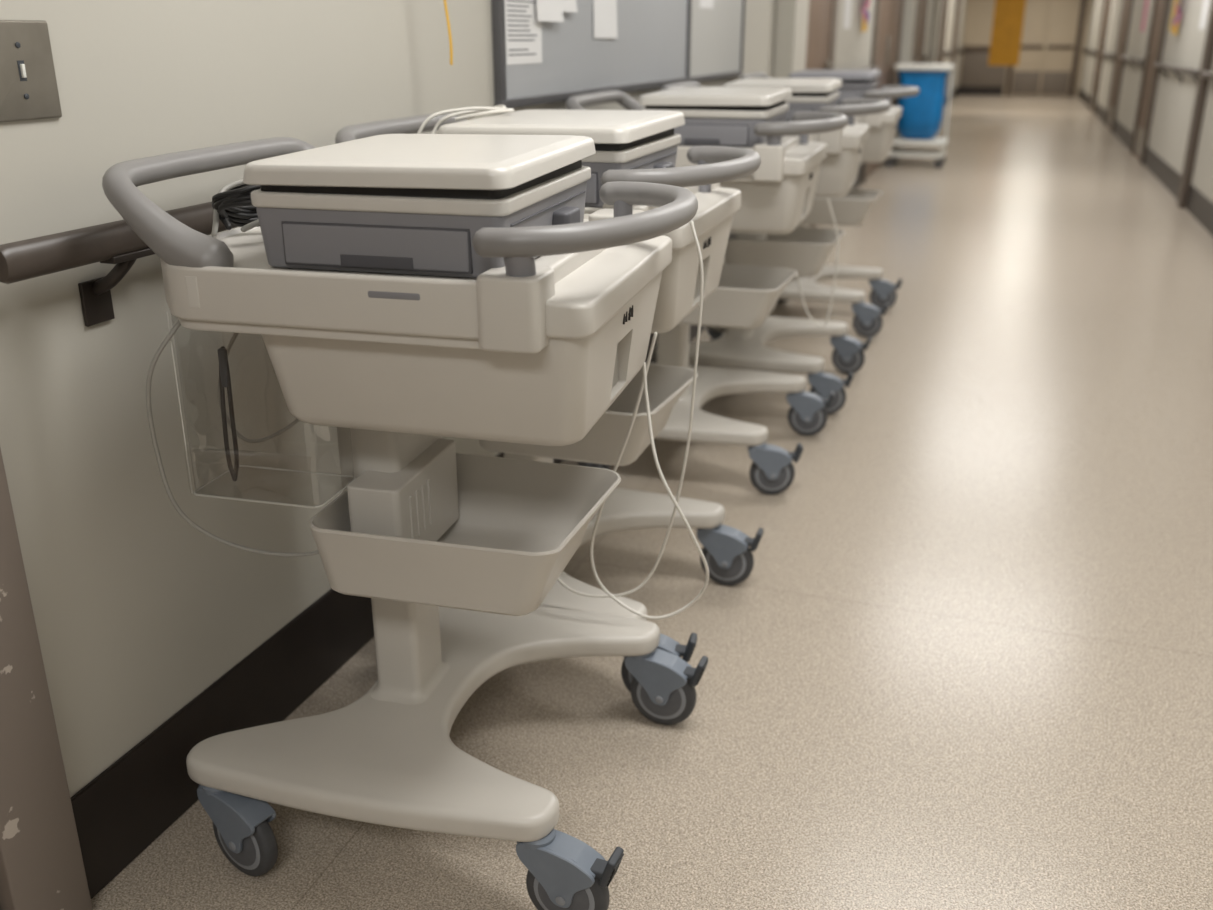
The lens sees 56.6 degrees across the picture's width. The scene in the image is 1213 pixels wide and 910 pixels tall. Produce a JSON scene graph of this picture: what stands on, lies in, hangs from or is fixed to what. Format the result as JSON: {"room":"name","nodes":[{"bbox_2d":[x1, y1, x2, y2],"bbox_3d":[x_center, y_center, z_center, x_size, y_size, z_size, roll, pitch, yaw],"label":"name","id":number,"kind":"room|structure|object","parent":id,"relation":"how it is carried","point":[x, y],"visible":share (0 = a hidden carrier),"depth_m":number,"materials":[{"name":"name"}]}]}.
{"room":"hospital interior","nodes":[
{"label":"hospital interior","id":0,"kind":"room"},
{"bbox_2d":[0,0,966,797],"bbox_3d":[2.735,-4.189,10.978,0.150,2.600,30.000,7,21,18],"label":"wall","id":1,"kind":"structure","parent":0,"point":[138,611],"depth_m":1.71,"materials":[{"name":"paint"}]},
{"bbox_2d":[0,20,61,122],"bbox_3d":[-0.722,-0.472,1.385,0.010,0.117,0.116,7,21,18],"label":"switch plate","id":2,"kind":"object","parent":1,"relation":"attached to","point":[28,82],"visible":1,"depth_m":1.39,"materials":[{"name":"metal"}]},
{"bbox_2d":[0,448,92,909],"bbox_3d":[-0.781,-0.343,1.209,0.035,2.200,0.120,7,21,18],"label":"frame","id":3,"kind":"object","parent":1,"relation":"attached to","point":[42,865],"visible":1,"depth_m":1.49,"materials":[{"name":"metal"}]},
{"bbox_2d":[0,48,964,326],"bbox_3d":[3.470,-4.442,12.809,0.070,0.140,25.850,7,21,18],"label":"handrail","id":4,"kind":"object","parent":1,"relation":"attached to","point":[115,242],"visible":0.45,"depth_m":1.48,"materials":[{"name":"grey"}]},
{"bbox_2d":[71,86,957,898],"bbox_3d":[2.810,-3.045,11.376,0.008,0.178,30.000,7,21,18],"label":"baseboard","id":5,"kind":"structure","parent":1,"relation":"attached to","point":[118,814],"depth_m":1.88,"materials":[{"name":"plastic"}]},
{"bbox_2d":[491,0,745,107],"bbox_3d":[0.169,-1.796,3.631,0.021,1.164,2.610,7,21,18],"label":"bulletin board","id":6,"kind":"object","parent":1,"relation":"attached to","point":[659,43],"visible":0.86,"depth_m":3.50,"materials":[{"name":"grey"}]},
{"bbox_2d":[505,0,541,64],"bbox_3d":[-0.201,-1.099,2.731,0.001,0.284,0.225,7,21,18],"label":"posted notice","id":7,"kind":"object","parent":6,"relation":"attached to","point":[523,27],"visible":1,"depth_m":2.75,"materials":[{"name":"white paper"}]},
{"bbox_2d":[507,0,536,55],"bbox_3d":[-0.203,-1.098,2.725,0.001,0.246,0.189,7,21,18],"label":"print","id":8,"kind":"object","parent":7,"relation":"attached to","point":[521,14],"depth_m":2.74,"materials":[{"name":"grey paper"}]},
{"bbox_2d":[536,0,563,21],"bbox_3d":[-0.145,-1.227,2.818,0.020,0.265,0.150,7,21,18],"label":"posted notice","id":9,"kind":"object","parent":6,"relation":"attached to","point":[547,10],"visible":1,"depth_m":2.85,"materials":[{"name":"white paper"}]},
{"bbox_2d":[561,0,576,11],"bbox_3d":[-0.104,-1.284,2.935,0.015,0.240,0.120,7,21,18],"label":"posted notice","id":10,"kind":"object","parent":6,"relation":"attached to","point":[567,5],"visible":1,"depth_m":2.98,"materials":[{"name":"white paper"}]},
{"bbox_2d":[593,0,617,37],"bbox_3d":[-0.002,-1.353,3.244,0.006,0.285,0.200,7,21,18],"label":"posted notice","id":11,"kind":"object","parent":6,"relation":"attached to","point":[605,11],"visible":1,"depth_m":3.27,"materials":[{"name":"white paper"}]},
{"bbox_2d":[699,0,713,8],"bbox_3d":[0.382,-1.842,4.264,0.001,0.280,0.220,7,21,18],"label":"posted notice","id":12,"kind":"object","parent":6,"relation":"attached to","point":[708,4],"visible":1,"depth_m":4.31,"materials":[{"name":"white paper"}]},
{"bbox_2d":[772,0,808,77],"bbox_3d":[0.949,-2.246,5.756,0.100,2.598,0.400,7,21,18],"label":"trim","id":13,"kind":"structure","parent":1,"relation":"attached to","point":[791,16],"depth_m":5.64,"materials":[{"name":"paint"}]},
{"bbox_2d":[805,0,809,69],"bbox_3d":[1.094,-2.241,6.314,0.035,2.200,0.120,7,21,18],"label":"frame","id":14,"kind":"object","parent":1,"relation":"attached to","point":[809,0],"visible":0.03,"depth_m":6.32,"materials":[{"name":"grey metal"}]},
{"bbox_2d":[806,0,831,227],"bbox_3d":[1.266,-2.384,6.829,0.012,2.088,0.994,7,21,18],"label":"leaf","id":15,"kind":"object","parent":1,"relation":"attached to","point":[819,22],"visible":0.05,"depth_m":6.80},
{"bbox_2d":[828,0,838,69],"bbox_3d":[1.459,-2.610,7.306,0.035,2.200,0.120,7,21,18],"label":"frame","id":16,"kind":"object","parent":1,"relation":"attached to","point":[834,15],"visible":0.18,"depth_m":7.23,"materials":[{"name":"grey metal"}]},
{"bbox_2d":[843,0,851,28],"bbox_3d":[1.693,-3.169,7.875,0.001,0.350,0.350,7,21,18],"label":"posted notice","id":17,"kind":"object","parent":1,"relation":"attached to","point":[848,3],"visible":1,"depth_m":7.90,"materials":[{"name":"white paper"}]},
{"bbox_2d":[862,0,869,31],"bbox_3d":[1.962,-3.465,8.485,0.036,0.526,0.400,7,21,18],"label":"pinwheel","id":18,"kind":"object","parent":1,"relation":"attached to","point":[866,15],"visible":1,"depth_m":8.56,"materials":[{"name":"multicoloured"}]},
{"bbox_2d":[862,0,880,183],"bbox_3d":[2.250,-3.411,9.460,0.035,2.200,0.120,7,21,18],"label":"frame","id":19,"kind":"object","parent":1,"relation":"attached to","point":[877,2],"visible":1,"depth_m":9.40,"materials":[{"name":"grey metal"}]},
{"bbox_2d":[867,0,890,176],"bbox_3d":[2.434,-3.557,9.984,0.030,2.088,1.020,7,21,18],"label":"leaf","id":20,"kind":"object","parent":1,"relation":"attached to","point":[885,4],"depth_m":10.11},
{"bbox_2d":[877,0,901,167],"bbox_3d":[2.767,-3.895,10.892,0.030,2.088,1.020,7,21,18],"label":"leaf","id":21,"kind":"object","parent":1,"relation":"attached to","point":[895,8],"depth_m":10.87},
{"bbox_2d":[888,0,904,157],"bbox_3d":[2.956,-4.127,11.383,0.035,2.200,0.120,7,21,18],"label":"frame","id":22,"kind":"object","parent":1,"relation":"attached to","point":[903,1],"visible":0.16,"depth_m":11.32,"materials":[{"name":"grey metal"}]},
{"bbox_2d":[912,0,920,62],"bbox_3d":[3.585,-4.763,13.093,0.035,2.200,0.120,7,21,18],"label":"frame","id":23,"kind":"object","parent":1,"relation":"attached to","point":[918,1],"visible":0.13,"depth_m":12.99,"materials":[{"name":"grey metal"}]},
{"bbox_2d":[894,0,941,148],"bbox_3d":[3.814,-5.146,13.554,0.100,2.598,4.500,7,21,18],"label":"trim","id":24,"kind":"structure","parent":1,"relation":"attached to","point":[910,5],"depth_m":11.83,"materials":[{"name":"paint"}]},
{"bbox_2d":[915,0,924,62],"bbox_3d":[3.756,-4.905,13.609,0.012,2.088,0.994,7,21,18],"label":"leaf","id":25,"kind":"object","parent":1,"relation":"attached to","point":[922,5],"visible":0.15,"depth_m":13.65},
{"bbox_2d":[920,0,927,62],"bbox_3d":[3.949,-5.132,14.086,0.035,2.200,0.120,7,21,18],"label":"frame","id":26,"kind":"object","parent":1,"relation":"attached to","point":[926,1],"visible":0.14,"depth_m":13.99,"materials":[{"name":"grey metal"}]},
{"bbox_2d":[936,0,944,63],"bbox_3d":[5.017,-6.213,16.992,0.035,2.200,0.120,7,21,18],"label":"frame","id":27,"kind":"object","parent":1,"relation":"attached to","point":[942,8],"visible":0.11,"depth_m":16.88,"materials":[{"name":"grey metal"}]},
{"bbox_2d":[938,0,946,63],"bbox_3d":[5.189,-6.356,17.508,0.012,2.088,0.994,7,21,18],"label":"leaf","id":28,"kind":"object","parent":1,"relation":"attached to","point":[945,1],"visible":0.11,"depth_m":17.60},
{"bbox_2d":[941,0,948,63],"bbox_3d":[5.382,-6.582,17.985,0.035,2.200,0.120,7,21,18],"label":"frame","id":29,"kind":"object","parent":1,"relation":"attached to","point":[947,0],"visible":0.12,"depth_m":17.88,"materials":[{"name":"metal"}]},
{"bbox_2d":[947,0,958,104],"bbox_3d":[6.385,-7.597,20.715,0.035,2.200,0.120,7,21,18],"label":"frame","id":30,"kind":"object","parent":1,"relation":"attached to","point":[957,1],"visible":0.72,"depth_m":20.66,"materials":[{"name":"grey metal"}]},
{"bbox_2d":[950,0,961,101],"bbox_3d":[6.749,-7.966,21.707,0.035,2.200,0.120,7,21,18],"label":"frame","id":31,"kind":"object","parent":1,"relation":"attached to","point":[960,0],"visible":0.54,"depth_m":21.68,"materials":[{"name":"metal"}]},
{"bbox_2d":[953,0,959,63],"bbox_3d":[6.556,-7.740,21.230,0.012,2.088,0.994,7,21,18],"label":"leaf","id":32,"kind":"object","parent":1,"relation":"attached to","point":[959,0],"visible":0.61,"depth_m":21.34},
{"bbox_2d":[91,95,1212,909],"bbox_3d":[3.979,-2.775,11.047,2.780,0.100,30.300,7,21,18],"label":"floor","id":33,"kind":"structure","parent":0,"point":[963,660],"depth_m":2.41,"materials":[{"name":"stone"}]},
{"bbox_2d":[102,137,708,909],"bbox_3d":[-0.219,0.069,1.745,0.744,1.052,0.693,5,21,14],"label":"cart","id":34,"kind":"object","parent":33,"relation":"on","point":[456,556],"visible":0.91,"depth_m":1.56,"materials":[{"name":"beige plastic"}]},
{"bbox_2d":[199,785,272,827],"bbox_3d":[-0.556,0.518,1.689,0.118,0.033,0.036,13,24,30],"label":"hood","id":35,"kind":"object","parent":34,"relation":"attached to","point":[230,809],"depth_m":1.67,"materials":[{"name":"grey plastic"}]},
{"bbox_2d":[178,318,481,349],"bbox_3d":[-0.284,-0.235,1.590,0.518,0.016,0.520,5,21,14],"label":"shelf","id":36,"kind":"object","parent":34,"relation":"attached to","point":[398,335],"depth_m":1.34,"materials":[{"name":"beige plastic"}]},
{"bbox_2d":[160,214,606,339],"bbox_3d":[-0.284,-0.273,1.577,0.538,0.068,0.540,5,21,14],"label":"shelf","id":37,"kind":"object","parent":34,"relation":"attached to","point":[236,290],"depth_m":1.33,"materials":[{"name":"beige plastic"}]},
{"bbox_2d":[243,134,595,277],"bbox_3d":[-0.221,-0.341,1.485,0.348,0.135,0.398,5,21,14],"label":"machine","id":38,"kind":"object","parent":34,"relation":"on","point":[414,204],"visible":0.94,"depth_m":1.32,"materials":[{"name":"grey plastic"}]},
{"bbox_2d":[309,453,620,615],"bbox_3d":[-0.194,0.115,1.660,0.376,0.123,0.325,5,21,14],"label":"tray","id":39,"kind":"object","parent":34,"relation":"on","point":[488,534],"depth_m":1.59,"materials":[{"name":"beige plastic"}]},
{"bbox_2d":[517,832,603,877],"bbox_3d":[-0.064,0.558,1.582,0.118,0.033,0.036,8,22,21],"label":"hood","id":40,"kind":"object","parent":34,"relation":"attached to","point":[555,854],"depth_m":1.57,"materials":[{"name":"grey plastic"}]},
{"bbox_2d":[625,649,690,678],"bbox_3d":[0.096,0.380,2.061,0.118,0.033,0.036,7,22,19],"label":"hood","id":41,"kind":"object","parent":34,"relation":"attached to","point":[656,663],"depth_m":2.05,"materials":[{"name":"grey plastic"}]},
{"bbox_2d":[335,105,763,692],"bbox_3d":[-0.062,-0.141,2.273,0.737,1.078,0.690,6,21,17],"label":"cart","id":42,"kind":"object","parent":33,"relation":"on","point":[699,246],"visible":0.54,"depth_m":2.12,"materials":[{"name":"beige plastic"}]},
{"bbox_2d":[438,109,684,207],"bbox_3d":[-0.065,-0.543,2.029,0.348,0.135,0.398,6,21,17],"label":"machine","id":43,"kind":"object","parent":42,"relation":"on","point":[623,139],"visible":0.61,"depth_m":1.88,"materials":[{"name":"grey plastic"}]},
{"bbox_2d":[479,364,697,465],"bbox_3d":[-0.038,-0.087,2.203,0.376,0.123,0.325,6,21,17],"label":"tray","id":44,"kind":"object","parent":42,"relation":"on","point":[603,443],"depth_m":2.10,"materials":[{"name":"beige plastic"}]},
{"bbox_2d":[584,186,698,213],"bbox_3d":[-0.125,-0.476,2.124,0.538,0.068,0.540,6,21,17],"label":"handle","id":45,"kind":"object","parent":42,"relation":"attached to","point":[695,189],"depth_m":1.82,"materials":[{"name":"beige plastic"}]},
{"bbox_2d":[659,635,678,654],"bbox_3d":[0.081,0.355,2.127,0.118,0.033,0.036,4,21,9],"label":"hood","id":46,"kind":"object","parent":42,"relation":"attached to","point":[666,643],"depth_m":2.11,"materials":[{"name":"grey plastic"}]},
{"bbox_2d":[697,525,747,545],"bbox_3d":[0.270,0.183,2.589,0.118,0.033,0.036,6,21,17],"label":"hood","id":47,"kind":"object","parent":42,"relation":"attached to","point":[712,535],"depth_m":2.57,"materials":[{"name":"grey plastic"}]},
{"bbox_2d":[566,90,847,494],"bbox_3d":[0.303,-0.492,3.256,0.721,1.052,0.673,6,21,16],"label":"cart","id":48,"kind":"object","parent":33,"relation":"on","point":[777,197],"visible":0.66,"depth_m":3.09,"materials":[{"name":"beige plastic"}]},
{"bbox_2d":[638,87,791,147],"bbox_3d":[0.301,-0.905,3.002,0.348,0.135,0.398,6,21,16],"label":"machine","id":49,"kind":"object","parent":48,"relation":"on","point":[713,116],"visible":0.75,"depth_m":2.83,"materials":[{"name":"grey plastic"}]},
{"bbox_2d":[675,135,799,175],"bbox_3d":[0.240,-0.838,3.096,0.538,0.068,0.540,6,21,16],"label":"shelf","id":50,"kind":"object","parent":48,"relation":"attached to","point":[773,154],"depth_m":2.78,"materials":[{"name":"beige plastic"}]},
{"bbox_2d":[679,264,796,328],"bbox_3d":[0.327,-0.449,3.176,0.376,0.123,0.325,6,21,16],"label":"tray","id":51,"kind":"object","parent":48,"relation":"on","point":[745,296],"depth_m":3.06,"materials":[{"name":"beige plastic"}]},
{"bbox_2d":[731,176,770,181],"bbox_3d":[0.240,-0.800,3.110,0.518,0.016,0.520,6,21,16],"label":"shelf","id":52,"kind":"object","parent":48,"relation":"attached to","point":[747,178],"depth_m":2.82,"materials":[{"name":"beige plastic"}]},
{"bbox_2d":[748,444,791,457],"bbox_3d":[0.450,-0.009,3.106,0.118,0.033,0.036,1,20,2],"label":"hood","id":53,"kind":"object","parent":48,"relation":"attached to","point":[755,450],"depth_m":3.08,"materials":[{"name":"grey plastic"}]},
{"bbox_2d":[787,391,823,402],"bbox_3d":[0.631,-0.181,3.570,0.118,0.033,0.036,4,21,11],"label":"hood","id":54,"kind":"object","parent":48,"relation":"attached to","point":[792,396],"depth_m":3.55,"materials":[{"name":"grey plastic"}]},
{"bbox_2d":[654,81,890,414],"bbox_3d":[0.581,-0.739,3.919,0.721,1.052,0.673,6,21,15],"label":"cart","id":55,"kind":"object","parent":33,"relation":"on","point":[805,250],"visible":0.62,"depth_m":3.76,"materials":[{"name":"beige plastic"}]},
{"bbox_2d":[723,78,841,121],"bbox_3d":[0.580,-1.152,3.665,0.348,0.135,0.398,6,21,15],"label":"machine","id":56,"kind":"object","parent":55,"relation":"on","point":[808,94],"visible":0.41,"depth_m":3.48,"materials":[{"name":"grey plastic"}]},
{"bbox_2d":[725,227,844,276],"bbox_3d":[0.606,-0.695,3.839,0.376,0.123,0.325,6,21,15],"label":"tray","id":57,"kind":"object","parent":55,"relation":"on","point":[805,250],"depth_m":3.72,"materials":[{"name":"beige plastic"}]},
{"bbox_2d":[807,373,843,383],"bbox_3d":[0.733,-0.255,3.768,0.118,0.033,0.036,2,21,6],"label":"hood","id":58,"kind":"object","parent":55,"relation":"attached to","point":[813,378],"depth_m":3.75,"materials":[{"name":"grey plastic"}]},
{"bbox_2d":[811,124,847,141],"bbox_3d":[0.518,-1.084,3.758,0.538,0.068,0.540,6,21,15],"label":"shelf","id":59,"kind":"object","parent":55,"relation":"attached to","point":[834,136],"depth_m":3.44,"materials":[{"name":"beige plastic"}]},
{"bbox_2d":[830,336,861,346],"bbox_3d":[0.903,-0.427,4.232,0.118,0.033,0.036,9,22,22],"label":"hood","id":60,"kind":"object","parent":55,"relation":"attached to","point":[836,341],"depth_m":4.22,"materials":[{"name":"grey plastic"}]},
{"bbox_2d":[739,72,919,336],"bbox_3d":[0.951,-1.108,4.910,0.721,1.052,0.673,6,21,16],"label":"cart","id":61,"kind":"object","parent":33,"relation":"on","point":[852,209],"visible":0.54,"depth_m":4.74,"materials":[{"name":"beige plastic"}]},
{"bbox_2d":[788,69,880,104],"bbox_3d":[0.949,-1.520,4.656,0.348,0.135,0.398,6,21,16],"label":"machine","id":62,"kind":"object","parent":61,"relation":"on","point":[855,82],"visible":0.44,"depth_m":4.47,"materials":[{"name":"grey plastic"}]},
{"bbox_2d":[800,189,881,225],"bbox_3d":[0.975,-1.064,4.830,0.376,0.123,0.325,6,21,16],"label":"tray","id":63,"kind":"object","parent":61,"relation":"on","point":[852,209],"depth_m":4.70,"materials":[{"name":"beige plastic"}]},
{"bbox_2d":[855,115,861,123],"bbox_3d":[0.888,-1.453,4.750,0.538,0.068,0.540,6,21,16],"label":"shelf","id":64,"kind":"object","parent":61,"relation":"attached to","point":[858,118],"depth_m":4.46,"materials":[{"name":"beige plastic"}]},
{"bbox_2d":[852,303,879,311],"bbox_3d":[1.097,-0.621,4.752,0.118,0.033,0.036,6,21,16],"label":"hood","id":65,"kind":"object","parent":61,"relation":"attached to","point":[856,307],"depth_m":4.73,"materials":[{"name":"grey plastic"}]},
{"bbox_2d":[885,63,954,167],"bbox_3d":[3.065,-3.321,11.011,0.557,0.949,0.499,7,21,18],"label":"hamper","id":66,"kind":"object","parent":33,"relation":"on","point":[920,121],"visible":0.85,"depth_m":10.83,"materials":[{"name":"blue plastic"}]},
{"bbox_2d":[957,0,1091,95],"bbox_3d":[8.887,-9.008,23.936,2.780,2.600,0.150,7,21,18],"label":"wall","id":67,"kind":"structure","parent":0,"point":[979,14],"depth_m":24.06,"materials":[{"name":"paint"}]},
{"bbox_2d":[963,46,989,50],"bbox_3d":[8.154,-8.732,24.195,0.940,0.100,0.050,7,21,18],"label":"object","id":68,"kind":"structure","parent":67,"relation":"attached to","point":[967,48],"depth_m":24.23,"materials":[{"name":"brown wood"}]},
{"bbox_2d":[958,86,1003,94],"bbox_3d":[8.142,-7.933,24.519,0.940,0.178,0.010,7,21,18],"label":"baseboard","id":69,"kind":"structure","parent":67,"relation":"attached to","point":[962,90],"depth_m":24.52,"materials":[{"name":"plastic"}]},
{"bbox_2d":[959,51,1006,86],"bbox_3d":[8.159,-8.351,24.352,0.940,0.722,0.020,7,21,18],"label":"trim","id":70,"kind":"structure","parent":67,"relation":"attached to","point":[975,70],"depth_m":24.37,"materials":[{"name":"brown wood"}]},
{"bbox_2d":[1005,66,1012,94],"bbox_3d":[8.674,-8.857,23.958,0.100,2.300,0.050,7,21,18],"label":"frame","id":71,"kind":"object","parent":67,"relation":"attached to","point":[1010,68],"visible":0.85,"depth_m":24.23,"materials":[{"name":"brown"}]},
{"bbox_2d":[1010,0,1050,94],"bbox_3d":[9.003,-8.777,23.876,0.583,2.188,0.034,7,21,18],"label":"leaf","id":72,"kind":"object","parent":67,"relation":"attached to","point":[1036,16],"depth_m":23.92,"materials":[{"name":"beige wood"}]},
{"bbox_2d":[1020,45,1042,48],"bbox_3d":[9.002,-8.659,23.900,0.500,0.070,0.070,7,21,18],"label":"push bar","id":73,"kind":"object","parent":72,"relation":"attached to","point":[1022,46],"visible":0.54,"depth_m":23.86,"materials":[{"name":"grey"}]},
{"bbox_2d":[1039,0,1080,95],"bbox_3d":[9.562,-8.710,23.696,0.583,2.188,0.034,7,21,18],"label":"leaf","id":74,"kind":"object","parent":67,"relation":"attached to","point":[1064,14],"depth_m":23.73,"materials":[{"name":"beige wood"}]},
{"bbox_2d":[1048,45,1072,48],"bbox_3d":[9.560,-8.592,23.720,0.500,0.070,0.070,7,21,18],"label":"push bar","id":75,"kind":"object","parent":74,"relation":"attached to","point":[1049,46],"visible":1,"depth_m":23.69,"materials":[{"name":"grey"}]},
{"bbox_2d":[1068,0,1086,95],"bbox_3d":[9.885,-8.711,23.567,0.100,2.300,0.050,7,21,18],"label":"frame","id":76,"kind":"object","parent":67,"relation":"attached to","point":[1083,2],"visible":1,"depth_m":23.61,"materials":[{"name":"brown metal"}]},
{"bbox_2d":[1080,0,1212,202],"bbox_3d":[5.222,-3.891,10.175,0.150,2.600,30.000,7,21,18],"label":"wall","id":77,"kind":"structure","parent":0,"point":[1174,101],"depth_m":10.15,"materials":[{"name":"paint"}]},
{"bbox_2d":[1089,0,1106,109],"bbox_3d":[8.410,-7.029,19.189,0.035,2.200,0.120,7,21,18],"label":"frame","id":78,"kind":"object","parent":77,"relation":"attached to","point":[1105,0],"visible":0.78,"depth_m":19.22,"materials":[{"name":"brown metal"}]},
{"bbox_2d":[1091,0,1108,110],"bbox_3d":[8.238,-6.801,18.705,0.012,2.088,0.994,7,21,18],"label":"leaf","id":79,"kind":"object","parent":77,"relation":"attached to","point":[1107,2],"visible":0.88,"depth_m":18.89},
{"bbox_2d":[1091,93,1095,108],"bbox_3d":[8.232,-5.973,19.015,0.002,0.260,0.840,7,21,18],"label":"kick plate","id":80,"kind":"object","parent":79,"relation":"attached to","point":[1094,94],"visible":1,"depth_m":19.12,"materials":[{"name":"metal"}]},
{"bbox_2d":[1093,0,1111,113],"bbox_3d":[8.045,-6.660,18.196,0.035,2.200,0.120,7,21,18],"label":"frame","id":81,"kind":"object","parent":77,"relation":"attached to","point":[1110,1],"visible":0.95,"depth_m":18.23,"materials":[{"name":"brown metal"}]},
{"bbox_2d":[1105,0,1125,126],"bbox_3d":[7.075,-5.678,15.555,0.035,2.200,0.120,7,21,18],"label":"frame","id":82,"kind":"object","parent":77,"relation":"attached to","point":[1124,1],"visible":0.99,"depth_m":15.61,"materials":[{"name":"brown metal"}]},
{"bbox_2d":[1107,0,1129,129],"bbox_3d":[6.904,-5.449,15.071,0.012,2.088,0.994,7,21,18],"label":"leaf","id":83,"kind":"object","parent":77,"relation":"attached to","point":[1127,4],"visible":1,"depth_m":15.23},
{"bbox_2d":[1108,106,1113,126],"bbox_3d":[6.897,-4.621,15.382,0.002,0.260,0.840,7,21,18],"label":"kick plate","id":84,"kind":"object","parent":83,"relation":"attached to","point":[1111,107],"visible":0.64,"depth_m":15.46,"materials":[{"name":"metal"}]},
{"bbox_2d":[1110,0,1133,132],"bbox_3d":[6.710,-5.309,14.562,0.035,2.200,0.120,7,21,18],"label":"frame","id":85,"kind":"object","parent":77,"relation":"attached to","point":[1131,1],"visible":1,"depth_m":14.62,"materials":[{"name":"brown metal"}]},
{"bbox_2d":[1130,0,1156,153],"bbox_3d":[5.740,-4.327,11.922,0.035,2.200,0.120,7,21,18],"label":"frame","id":86,"kind":"object","parent":77,"relation":"attached to","point":[1154,1],"visible":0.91,"depth_m":12.00,"materials":[{"name":"brown"}]},
{"bbox_2d":[1141,0,1148,31],"bbox_3d":[6.126,-5.029,12.805,0.001,0.400,0.400,7,21,18],"label":"posted notice","id":87,"kind":"object","parent":77,"relation":"attached to","point":[1146,1],"visible":1,"depth_m":12.81,"materials":[{"name":"pink paper"}]},
{"bbox_2d":[1078,88,1212,235],"bbox_3d":[5.147,-2.765,10.621,0.008,0.178,30.000,7,21,18],"label":"baseboard","id":88,"kind":"structure","parent":77,"relation":"attached to","point":[1198,205],"depth_m":9.49,"materials":[{"name":"plastic"}]},
{"bbox_2d":[1082,48,1212,83],"bbox_3d":[5.121,-3.526,10.348,0.070,0.140,29.740,7,21,18],"label":"handrail","id":89,"kind":"object","parent":77,"relation":"attached to","point":[1194,73],"visible":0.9,"depth_m":10.07,"materials":[{"name":"grey"}]},
{"bbox_2d":[1133,0,1165,159],"bbox_3d":[5.561,-4.090,11.416,0.012,2.088,1.044,7,21,18],"label":"leaf","id":90,"kind":"object","parent":77,"relation":"attached to","point":[1159,12],"visible":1,"depth_m":11.56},
{"bbox_2d":[1134,126,1144,156],"bbox_3d":[5.554,-3.262,11.726,0.002,0.260,0.890,7,21,18],"label":"kick plate","id":91,"kind":"object","parent":90,"relation":"attached to","point":[1140,132],"visible":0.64,"depth_m":11.76,"materials":[{"name":"metal"}]},
{"bbox_2d":[1140,0,1170,164],"bbox_3d":[5.359,-3.941,10.885,0.035,2.200,0.120,7,21,18],"label":"frame","id":92,"kind":"object","parent":77,"relation":"attached to","point":[1168,2],"visible":1,"depth_m":10.96,"materials":[{"name":"brown"}]},
{"bbox_2d":[1169,0,1177,30],"bbox_3d":[5.231,-4.076,10.385,0.001,0.300,0.300,7,21,18],"label":"posted notice","id":93,"kind":"object","parent":77,"relation":"attached to","point":[1175,1],"visible":0.84,"depth_m":10.41,"materials":[{"name":"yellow paper"}]},
{"bbox_2d":[1172,0,1181,34],"bbox_3d":[4.986,-3.931,9.796,0.036,0.526,0.400,7,21,18],"label":"pinwheel","id":94,"kind":"object","parent":77,"relation":"attached to","point":[1176,19],"visible":1,"depth_m":9.86,"materials":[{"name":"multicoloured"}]},
{"bbox_2d":[1177,0,1212,207],"bbox_3d":[4.317,-3.081,8.000,0.050,2.598,0.180,7,21,18],"label":"trim","id":95,"kind":"structure","parent":77,"relation":"attached to","point":[1207,58],"depth_m":8.18,"materials":[{"name":"brown"}]},
{"bbox_2d":[1199,0,1208,28],"bbox_3d":[4.579,-3.449,8.601,0.001,0.370,0.300,7,21,18],"label":"posted notice","id":96,"kind":"object","parent":77,"relation":"attached to","point":[1206,2],"visible":1,"depth_m":8.63,"materials":[{"name":"white paper"}]},
{"bbox_3d":[3.979,-5.305,10.106,2.780,0.100,30.300,7,21,18],"label":"ceiling","id":97,"kind":"structure","parent":0,"visible":0},
{"bbox_2d":[444,0,452,64],"bbox_3d":[-0.313,-1.453,1.978,0.016,1.454,0.029,7,21,18],"label":"ribbon","id":98,"kind":"object","parent":97,"relation":"hanging from","point":[445,2],"visible":1,"depth_m":2.21,"materials":[{"name":"orange"}]},
{"bbox_2d":[988,0,1025,65],"bbox_3d":[6.320,-7.067,17.622,0.537,1.842,0.048,7,21,18],"label":"hanging banner","id":99,"kind":"object","parent":97,"relation":"hanging from","point":[1008,18],"visible":1,"depth_m":17.77,"materials":[{"name":"fabric"}]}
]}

